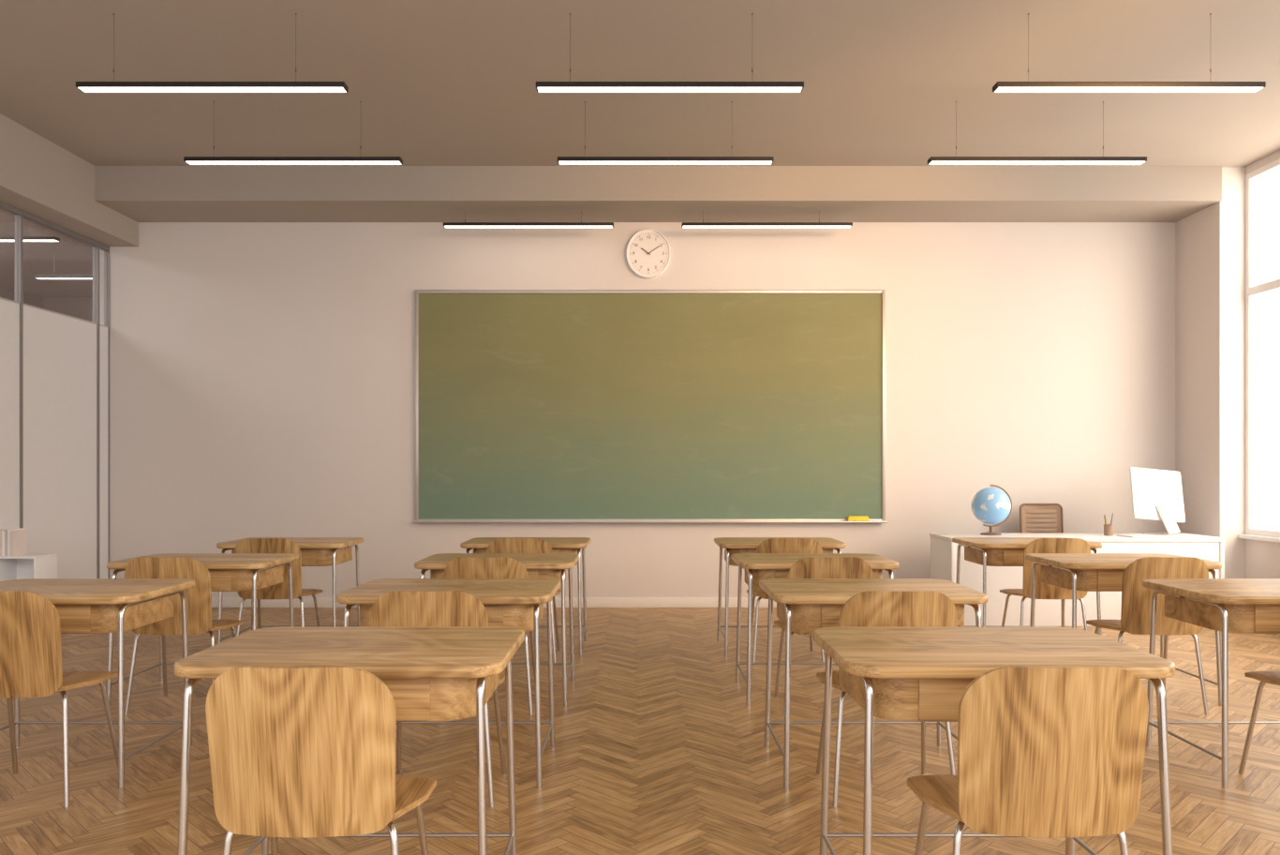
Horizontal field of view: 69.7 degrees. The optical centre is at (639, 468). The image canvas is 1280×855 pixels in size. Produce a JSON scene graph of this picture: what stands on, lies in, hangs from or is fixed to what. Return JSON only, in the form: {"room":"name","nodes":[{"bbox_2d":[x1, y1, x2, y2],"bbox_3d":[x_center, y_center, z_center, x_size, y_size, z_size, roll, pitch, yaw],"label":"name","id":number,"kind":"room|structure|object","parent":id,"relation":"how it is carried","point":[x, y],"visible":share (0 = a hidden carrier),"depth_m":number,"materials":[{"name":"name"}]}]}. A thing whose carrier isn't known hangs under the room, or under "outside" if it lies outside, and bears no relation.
{"room":"classroom","nodes":[
{"label":"classroom","id":0,"kind":"room"},
{"bbox_2d":[0,284,92,321],"bbox_3d":[-7.050,-0.655,6.450,4.300,3.910,15.300,0,0,0],"label":"wall","id":1,"kind":"structure","parent":0,"point":[81,307],"depth_m":14.00,"materials":[{"name":"paint"}]},
{"bbox_2d":[0,200,21,529],"bbox_3d":[-4.995,-0.390,6.855,0.050,3.380,1.050,0,0,0],"label":"window","id":2,"kind":"structure","parent":1,"relation":"in","point":[10,311],"depth_m":7.28,"materials":[{"name":"grey metal"}]},
{"bbox_2d":[21,209,98,578],"bbox_3d":[-4.995,-0.390,7.905,0.050,3.380,1.050,0,0,0],"label":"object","id":3,"kind":"structure","parent":1,"relation":"in","point":[60,351],"depth_m":7.90,"materials":[{"name":"grey metal"}]},
{"bbox_2d":[0,113,138,246],"bbox_3d":[-4.915,-2.345,3.705,0.430,0.530,9.810,0,0,0],"label":"beam","id":4,"kind":"structure","parent":1,"relation":"attached to","point":[39,177],"depth_m":7.42,"materials":[{"name":"paint"}]},
{"bbox_2d":[443,211,613,227],"bbox_3d":[-1.000,-2.241,8.260,1.530,0.138,0.080,0,0,0],"label":"pendant lamp","id":5,"kind":"object","parent":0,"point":[465,224],"visible":1,"depth_m":8.22,"materials":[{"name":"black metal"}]},
{"bbox_2d":[444,225,612,227],"bbox_3d":[-1.000,-2.175,8.260,1.508,0.005,0.066,0,0,0],"label":"diffuser","id":6,"kind":"object","parent":5,"relation":"attached to","point":[444,226],"depth_m":8.25,"materials":[{"name":"white plastic"}]},
{"bbox_2d":[99,222,1175,596],"bbox_3d":[0.105,-0.655,8.685,10.470,3.910,0.150,0,0,0],"label":"wall","id":7,"kind":"structure","parent":0,"point":[262,374],"depth_m":8.61,"materials":[{"name":"paint"}]},
{"bbox_2d":[98,241,109,578],"bbox_3d":[-4.995,-0.390,8.520,0.050,3.380,0.180,0,0,0],"label":"window","id":8,"kind":"structure","parent":7,"relation":"in","point":[103,330],"depth_m":8.54,"materials":[{"name":"grey metal"}]},
{"bbox_2d":[211,596,776,607],"bbox_3d":[0.030,1.252,8.602,9.980,0.095,0.015,0,0,0],"label":"baseboard","id":9,"kind":"structure","parent":7,"relation":"attached to","point":[227,602],"depth_m":8.59,"materials":[{"name":"paint"}]},
{"bbox_2d":[625,228,670,278],"bbox_3d":[0.079,-2.010,8.589,0.414,0.460,0.042,0,0,0],"label":"wall clock","id":10,"kind":"object","parent":7,"relation":"attached to","point":[648,252],"visible":1,"depth_m":8.58,"materials":[{"name":"white paint"}]},
{"bbox_2d":[413,289,887,522],"bbox_3d":[0.097,-0.585,8.560,4.393,2.170,0.100,0,0,0],"label":"chalkboard","id":11,"kind":"object","parent":7,"relation":"attached to","point":[532,406],"visible":1,"depth_m":8.59,"materials":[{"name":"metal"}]},
{"bbox_2d":[847,515,869,520],"bbox_3d":[2.030,0.463,8.540,0.200,0.045,0.050,0,0,0],"label":"eraser","id":12,"kind":"object","parent":11,"relation":"on","point":[850,517],"visible":1,"depth_m":8.52,"materials":[{"name":"yellow"}]},
{"bbox_2d":[94,165,1221,222],"bbox_3d":[0.160,-2.460,8.265,9.720,0.300,0.690,0,0,0],"label":"beam","id":13,"kind":"structure","parent":7,"relation":"attached to","point":[140,193],"depth_m":7.92,"materials":[{"name":"paint"}]},
{"bbox_2d":[681,211,852,227],"bbox_3d":[1.140,-2.241,8.260,1.530,0.138,0.080,0,0,0],"label":"pendant lamp","id":14,"kind":"object","parent":13,"relation":"hanging from","point":[703,224],"visible":1,"depth_m":8.22,"materials":[{"name":"black metal"}]},
{"bbox_2d":[683,225,850,227],"bbox_3d":[1.140,-2.175,8.260,1.508,0.005,0.066,0,0,0],"label":"diffuser","id":15,"kind":"object","parent":14,"relation":"attached to","point":[683,226],"depth_m":8.25,"materials":[{"name":"white plastic"}]},
{"bbox_2d":[0,0,1279,297],"bbox_3d":[-1.930,-2.660,6.450,14.540,0.100,15.300,0,0,0],"label":"ceiling","id":16,"kind":"structure","parent":0,"point":[437,82],"depth_m":6.14,"materials":[{"name":"paint"}]},
{"bbox_2d":[23,236,59,241],"bbox_3d":[-5.681,-2.180,8.760,0.338,0.044,0.080,0,0,0],"label":"pendant lamp","id":17,"kind":"object","parent":16,"relation":"hanging from","point":[32,239],"depth_m":8.72,"materials":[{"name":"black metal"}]},
{"bbox_2d":[0,239,58,241],"bbox_3d":[-6.320,-2.175,8.760,1.508,0.005,0.066,0,0,0],"label":"diffuser","id":18,"kind":"object","parent":17,"relation":"attached to","point":[0,240],"depth_m":8.77,"materials":[{"name":"white plastic"}]},
{"bbox_2d":[34,267,92,279],"bbox_3d":[-6.130,-2.391,10.500,1.530,0.438,0.080,0,0,0],"label":"pendant lamp","id":19,"kind":"object","parent":16,"relation":"hanging from","point":[39,276],"visible":0.34,"depth_m":10.46,"materials":[{"name":"black metal"}]},
{"bbox_2d":[35,277,92,279],"bbox_3d":[-6.130,-2.175,10.500,1.508,0.005,0.066,0,0,0],"label":"diffuser","id":20,"kind":"object","parent":19,"relation":"attached to","point":[36,277],"depth_m":10.47,"materials":[{"name":"white plastic"}]},
{"bbox_2d":[75,13,348,92],"bbox_3d":[-2.450,-2.391,5.270,1.530,0.438,0.080,0,0,0],"label":"pendant lamp","id":21,"kind":"object","parent":16,"relation":"hanging from","point":[113,86],"visible":1,"depth_m":5.24,"materials":[{"name":"black metal"}]},
{"bbox_2d":[77,87,346,92],"bbox_3d":[-2.450,-2.175,5.270,1.508,0.005,0.066,0,0,0],"label":"diffuser","id":22,"kind":"object","parent":21,"relation":"attached to","point":[84,89],"depth_m":5.26,"materials":[{"name":"white plastic"}]},
{"bbox_2d":[183,101,402,164],"bbox_3d":[-2.460,-2.391,6.530,1.530,0.438,0.080,0,0,0],"label":"pendant lamp","id":23,"kind":"object","parent":16,"relation":"hanging from","point":[192,160],"visible":1,"depth_m":6.49,"materials":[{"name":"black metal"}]},
{"bbox_2d":[185,161,401,164],"bbox_3d":[-2.460,-2.175,6.530,1.508,0.005,0.066,0,0,0],"label":"diffuser","id":24,"kind":"object","parent":23,"relation":"attached to","point":[189,162],"depth_m":6.52,"materials":[{"name":"white plastic"}]},
{"bbox_2d":[557,101,773,164],"bbox_3d":[0.180,-2.391,6.530,1.530,0.438,0.080,0,0,0],"label":"pendant lamp","id":25,"kind":"object","parent":16,"relation":"hanging from","point":[561,160],"visible":1,"depth_m":6.49,"materials":[{"name":"black metal"}]},
{"bbox_2d":[558,161,772,164],"bbox_3d":[0.180,-2.175,6.530,1.508,0.005,0.066,0,0,0],"label":"diffuser","id":26,"kind":"object","parent":25,"relation":"attached to","point":[559,162],"depth_m":6.53,"materials":[{"name":"white plastic"}]},
{"bbox_2d":[535,13,803,92],"bbox_3d":[0.170,-2.391,5.270,1.530,0.438,0.080,0,0,0],"label":"pendant lamp","id":27,"kind":"object","parent":16,"relation":"hanging from","point":[570,86],"visible":1,"depth_m":5.24,"materials":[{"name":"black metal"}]},
{"bbox_2d":[537,87,802,92],"bbox_3d":[0.170,-2.175,5.270,1.508,0.005,0.066,0,0,0],"label":"diffuser","id":28,"kind":"object","parent":27,"relation":"attached to","point":[540,89],"depth_m":5.26,"materials":[{"name":"white plastic"}]},
{"bbox_2d":[927,101,1146,164],"bbox_3d":[2.820,-2.391,6.530,1.530,0.438,0.080,0,0,0],"label":"pendant lamp","id":29,"kind":"object","parent":16,"relation":"hanging from","point":[932,160],"visible":1,"depth_m":6.49,"materials":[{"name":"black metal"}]},
{"bbox_2d":[928,161,1145,164],"bbox_3d":[2.820,-2.175,6.530,1.508,0.005,0.066,0,0,0],"label":"diffuser","id":30,"kind":"object","parent":29,"relation":"attached to","point":[930,162],"depth_m":6.53,"materials":[{"name":"white plastic"}]},
{"bbox_2d":[992,13,1265,92],"bbox_3d":[2.800,-2.391,5.270,1.530,0.438,0.080,0,0,0],"label":"pendant lamp","id":31,"kind":"object","parent":16,"relation":"hanging from","point":[1028,86],"visible":1,"depth_m":5.24,"materials":[{"name":"black metal"}]},
{"bbox_2d":[994,87,1263,92],"bbox_3d":[2.800,-2.175,5.270,1.508,0.005,0.066,0,0,0],"label":"diffuser","id":32,"kind":"object","parent":31,"relation":"attached to","point":[996,89],"depth_m":5.26,"materials":[{"name":"white plastic"}]},
{"bbox_2d":[0,607,1279,854],"bbox_3d":[0.105,1.300,3.705,10.470,0.001,9.810,0,0,0],"label":"floor","id":33,"kind":"structure","parent":0,"point":[659,748],"depth_m":4.03,"materials":[{"name":"brown wood"}]},
{"bbox_2d":[0,552,57,580],"bbox_3d":[-4.785,0.985,7.150,0.330,0.630,0.260,0,0,0],"label":"shelf","id":34,"kind":"object","parent":33,"relation":"on","point":[29,565],"visible":0.42,"depth_m":7.18,"materials":[{"name":"white paint"}]},
{"bbox_2d":[1,530,7,555],"bbox_3d":[-4.886,0.574,7.129,0.022,0.192,0.162,0,0,0],"label":"book","id":35,"kind":"object","parent":34,"relation":"on","point":[3,531],"visible":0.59,"depth_m":7.05,"materials":[{"name":"white paper"}]},
{"bbox_2d":[5,532,7,555],"bbox_3d":[-4.865,0.580,7.129,0.014,0.180,0.162,0,0,0],"label":"book","id":36,"kind":"object","parent":34,"relation":"on","point":[6,532],"visible":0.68,"depth_m":7.05,"materials":[{"name":"white paint"}]},
{"bbox_2d":[0,527,15,555],"bbox_3d":[-4.909,0.568,7.129,0.018,0.204,0.162,0,0,0],"label":"book","id":37,"kind":"object","parent":34,"relation":"on","point":[12,528],"visible":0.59,"depth_m":7.05,"materials":[{"name":"white paint"}]},
{"bbox_2d":[7,527,24,555],"bbox_3d":[-4.846,0.568,7.129,0.018,0.204,0.162,0,0,0],"label":"book","id":38,"kind":"object","parent":34,"relation":"on","point":[8,530],"visible":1,"depth_m":7.05,"materials":[{"name":"white paper"}]},
{"bbox_2d":[10,529,27,555],"bbox_3d":[-4.823,0.574,7.129,0.022,0.192,0.162,0,0,0],"label":"book","id":39,"kind":"object","parent":34,"relation":"on","point":[18,538],"visible":1,"depth_m":7.11,"materials":[{"name":"paper"}]},
{"bbox_2d":[0,590,118,806],"bbox_3d":[-2.440,0.881,3.683,0.492,0.842,0.492,0,0,0],"label":"chair","id":40,"kind":"object","parent":33,"relation":"on","point":[30,629],"visible":0.99,"depth_m":3.49,"materials":[{"name":"brown wood"}]},
{"bbox_2d":[0,578,195,788],"bbox_3d":[-2.520,0.910,4.045,0.890,0.780,0.622,0,0,0],"label":"school desk","id":41,"kind":"object","parent":33,"relation":"on","point":[83,605],"visible":0.82,"depth_m":3.93,"materials":[{"name":"brown wood"}]},
{"bbox_2d":[124,556,243,714],"bbox_3d":[-2.480,0.881,5.003,0.492,0.842,0.492,0,0,0],"label":"chair","id":42,"kind":"object","parent":33,"relation":"on","point":[199,597],"visible":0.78,"depth_m":4.81,"materials":[{"name":"brown wood"}]},
{"bbox_2d":[106,552,298,704],"bbox_3d":[-2.520,0.910,5.349,0.890,0.780,0.622,0,0,0],"label":"school desk","id":43,"kind":"object","parent":33,"relation":"on","point":[229,572],"visible":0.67,"depth_m":5.17,"materials":[{"name":"brown wood"}]},
{"bbox_2d":[234,537,322,636],"bbox_3d":[-2.490,0.881,6.323,0.492,0.842,0.492,0,0,0],"label":"chair","id":44,"kind":"object","parent":33,"relation":"on","point":[279,590],"visible":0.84,"depth_m":6.13,"materials":[{"name":"brown wood"}]},
{"bbox_2d":[216,536,363,643],"bbox_3d":[-2.520,0.910,6.669,0.890,0.780,0.622,0,0,0],"label":"school desk","id":45,"kind":"object","parent":33,"relation":"on","point":[316,551],"visible":0.64,"depth_m":6.44,"materials":[{"name":"brown wood"}]},
{"bbox_2d":[205,666,436,854],"bbox_3d":[-0.806,0.881,2.363,0.492,0.842,0.492,0,0,0],"label":"chair","id":46,"kind":"object","parent":33,"relation":"on","point":[305,751],"visible":1,"depth_m":2.16,"materials":[{"name":"brown wood"}]},
{"bbox_2d":[173,626,524,854],"bbox_3d":[-0.815,0.910,2.722,0.890,0.780,0.622,0,0,0],"label":"school desk","id":47,"kind":"object","parent":33,"relation":"on","point":[431,674],"visible":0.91,"depth_m":2.52,"materials":[{"name":"brown wood"}]},
{"bbox_2d":[370,590,506,806],"bbox_3d":[-0.805,0.881,3.683,0.492,0.842,0.492,0,0,0],"label":"chair","id":48,"kind":"object","parent":33,"relation":"on","point":[395,608],"visible":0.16,"depth_m":3.46,"materials":[{"name":"brown wood"}]},
{"bbox_2d":[336,578,560,788],"bbox_3d":[-0.815,0.910,4.045,0.890,0.780,0.622,0,0,0],"label":"school desk","id":49,"kind":"object","parent":33,"relation":"on","point":[516,602],"visible":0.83,"depth_m":3.88,"materials":[{"name":"brown wood"}]},
{"bbox_2d":[443,556,539,714],"bbox_3d":[-0.810,0.881,5.003,0.492,0.842,0.492,0,0,0],"label":"chair","id":50,"kind":"object","parent":33,"relation":"on","point":[462,567],"visible":0.15,"depth_m":4.78,"materials":[{"name":"brown wood"}]},
{"bbox_2d":[414,552,579,705],"bbox_3d":[-0.815,0.910,5.349,0.890,0.780,0.622,0,0,0],"label":"school desk","id":51,"kind":"object","parent":33,"relation":"on","point":[538,565],"visible":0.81,"depth_m":5.14,"materials":[{"name":"brown wood"}]},
{"bbox_2d":[486,537,560,662],"bbox_3d":[-0.805,0.881,6.323,0.492,0.842,0.492,0,0,0],"label":"chair","id":52,"kind":"object","parent":33,"relation":"on","point":[500,544],"visible":0.16,"depth_m":6.10,"materials":[{"name":"brown wood"}]},
{"bbox_2d":[460,536,590,655],"bbox_3d":[-0.815,0.910,6.669,0.890,0.780,0.622,0,0,0],"label":"school desk","id":53,"kind":"object","parent":33,"relation":"on","point":[479,544],"visible":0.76,"depth_m":6.44,"materials":[{"name":"brown wood"}]},
{"bbox_2d":[714,536,846,655],"bbox_3d":[1.000,0.910,6.669,0.890,0.780,0.622,0,0,0],"label":"school desk","id":54,"kind":"object","parent":33,"relation":"on","point":[731,545],"visible":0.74,"depth_m":6.46,"materials":[{"name":"brown wood"}]},
{"bbox_2d":[746,537,825,662],"bbox_3d":[1.000,0.881,6.323,0.492,0.842,0.492,0,0,0],"label":"chair","id":55,"kind":"object","parent":33,"relation":"on","point":[771,544],"visible":0.26,"depth_m":6.10,"materials":[{"name":"brown wood"}]},
{"bbox_2d":[731,552,899,705],"bbox_3d":[1.000,0.910,5.349,0.890,0.780,0.622,0,0,0],"label":"school desk","id":56,"kind":"object","parent":33,"relation":"on","point":[757,566],"visible":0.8,"depth_m":5.16,"materials":[{"name":"brown wood"}]},
{"bbox_2d":[773,556,873,714],"bbox_3d":[1.000,0.881,5.003,0.492,0.842,0.492,0,0,0],"label":"chair","id":57,"kind":"object","parent":33,"relation":"on","point":[810,567],"visible":0.16,"depth_m":4.78,"materials":[{"name":"brown wood"}]},
{"bbox_2d":[759,578,988,788],"bbox_3d":[1.000,0.910,4.045,0.890,0.780,0.622,0,0,0],"label":"school desk","id":58,"kind":"object","parent":33,"relation":"on","point":[803,604],"visible":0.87,"depth_m":3.94,"materials":[{"name":"brown wood"}]},
{"bbox_2d":[816,590,957,806],"bbox_3d":[0.985,0.881,3.683,0.492,0.842,0.492,0,0,0],"label":"chair","id":59,"kind":"object","parent":33,"relation":"on","point":[870,608],"visible":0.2,"depth_m":3.47,"materials":[{"name":"brown wood"}]},
{"bbox_2d":[812,626,1175,854],"bbox_3d":[1.000,0.910,2.722,0.890,0.780,0.622,0,0,0],"label":"school desk","id":60,"kind":"object","parent":33,"relation":"on","point":[904,674],"visible":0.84,"depth_m":2.52,"materials":[{"name":"brown wood"}]},
{"bbox_2d":[952,536,1101,635],"bbox_3d":[2.790,0.910,6.669,0.890,0.780,0.622,0,0,0],"label":"school desk","id":61,"kind":"object","parent":33,"relation":"on","point":[989,551],"visible":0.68,"depth_m":6.43,"materials":[{"name":"brown wood"}]},
{"bbox_2d":[907,666,1148,854],"bbox_3d":[0.982,0.881,2.363,0.492,0.842,0.492,0,0,0],"label":"chair","id":62,"kind":"object","parent":33,"relation":"on","point":[1043,751],"visible":1,"depth_m":2.16,"materials":[{"name":"brown wood"}]},
{"bbox_2d":[1019,503,1063,533],"bbox_3d":[3.671,0.808,8.226,0.430,0.983,0.432,0,0,0],"label":"office chair","id":63,"kind":"object","parent":33,"relation":"on","point":[1034,517],"visible":0.49,"depth_m":8.40,"materials":[{"name":"beige leather"}]},
{"bbox_2d":[999,537,1090,630],"bbox_3d":[2.790,0.881,6.323,0.492,0.842,0.492,0,0,0],"label":"chair","id":64,"kind":"object","parent":33,"relation":"on","point":[1043,590],"visible":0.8,"depth_m":6.13,"materials":[{"name":"brown wood"}]},
{"bbox_2d":[929,533,1224,625],"bbox_3d":[3.700,0.935,7.865,2.260,0.730,0.570,0,0,0],"label":"desk","id":65,"kind":"object","parent":33,"relation":"on","point":[944,552],"visible":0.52,"depth_m":7.59,"materials":[{"name":"white paint"}]},
{"bbox_2d":[970,484,1012,535],"bbox_3d":[3.030,0.354,7.930,0.320,0.432,0.320,0,0,29],"label":"desk globe","id":66,"kind":"object","parent":65,"relation":"on","point":[989,505],"visible":1,"depth_m":7.83},
{"bbox_2d":[1103,523,1113,535],"bbox_3d":[4.000,0.522,7.840,0.074,0.095,0.074,0,0,0],"label":"pencil holder","id":67,"kind":"object","parent":65,"relation":"on","point":[1108,528],"visible":1,"depth_m":7.81,"materials":[{"name":"beige plastic"}]},
{"bbox_2d":[1116,534,1162,537],"bbox_3d":[4.190,0.563,7.700,0.280,0.014,0.200,0,0,-9],"label":"keyboard","id":68,"kind":"object","parent":65,"relation":"on","point":[1123,535],"visible":1,"depth_m":7.62,"materials":[{"name":"white paint"}]},
{"bbox_2d":[1129,466,1185,535],"bbox_3d":[4.457,0.277,7.853,0.513,0.583,0.223,0,0,-8],"label":"desktop computer","id":69,"kind":"object","parent":65,"relation":"on","point":[1156,494],"visible":0.94,"depth_m":7.88,"materials":[{"name":"white paint"}]},
{"bbox_2d":[1025,552,1221,705],"bbox_3d":[2.790,0.910,5.349,0.890,0.780,0.622,0,0,0],"label":"school desk","id":70,"kind":"object","parent":33,"relation":"on","point":[1084,572],"visible":0.59,"depth_m":5.13,"materials":[{"name":"brown wood"}]},
{"bbox_2d":[1086,556,1208,714],"bbox_3d":[2.760,0.881,5.003,0.492,0.842,0.492,0,0,0],"label":"chair","id":71,"kind":"object","parent":33,"relation":"on","point":[1136,598],"visible":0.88,"depth_m":4.81,"materials":[{"name":"brown wood"}]},
{"bbox_2d":[1142,578,1279,788],"bbox_3d":[2.790,0.910,4.045,0.890,0.780,0.622,0,0,0],"label":"school desk","id":72,"kind":"object","parent":33,"relation":"on","point":[1226,605],"visible":1,"depth_m":3.91,"materials":[{"name":"brown wood"}]},
{"bbox_2d":[1238,670,1279,773],"bbox_3d":[2.790,0.881,3.683,0.492,0.842,0.492,0,0,0],"label":"chair","id":73,"kind":"object","parent":33,"relation":"on","point":[1265,677],"visible":1,"depth_m":3.84,"materials":[{"name":"brown wood"}]},
{"bbox_2d":[1245,149,1279,578],"bbox_3d":[5.290,-0.655,3.375,0.100,3.910,9.150,0,0,0],"label":"wall","id":74,"kind":"structure","parent":0,"point":[1262,558],"depth_m":7.73,"materials":[{"name":"paint"}]},
{"bbox_2d":[1175,166,1253,578],"bbox_3d":[5.180,-0.655,8.280,0.320,3.910,0.660,0,0,0],"label":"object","id":75,"kind":"structure","parent":74,"relation":"attached to","point":[1210,243],"depth_m":8.06,"materials":[{"name":"paint"}]},
{"bbox_2d":[1238,534,1279,542],"bbox_3d":[5.260,0.583,3.375,0.160,0.035,9.150,0,0,0],"label":"window sill","id":76,"kind":"structure","parent":74,"relation":"attached to","point":[1244,536],"depth_m":7.67,"materials":[{"name":"white paint"}]},
{"bbox_2d":[1245,158,1279,537],"bbox_3d":[5.275,-0.988,7.150,0.070,3.105,1.600,0,0,0],"label":"window","id":77,"kind":"structure","parent":74,"relation":"in","point":[1253,290],"depth_m":7.90,"materials":[{"name":"white paint"}]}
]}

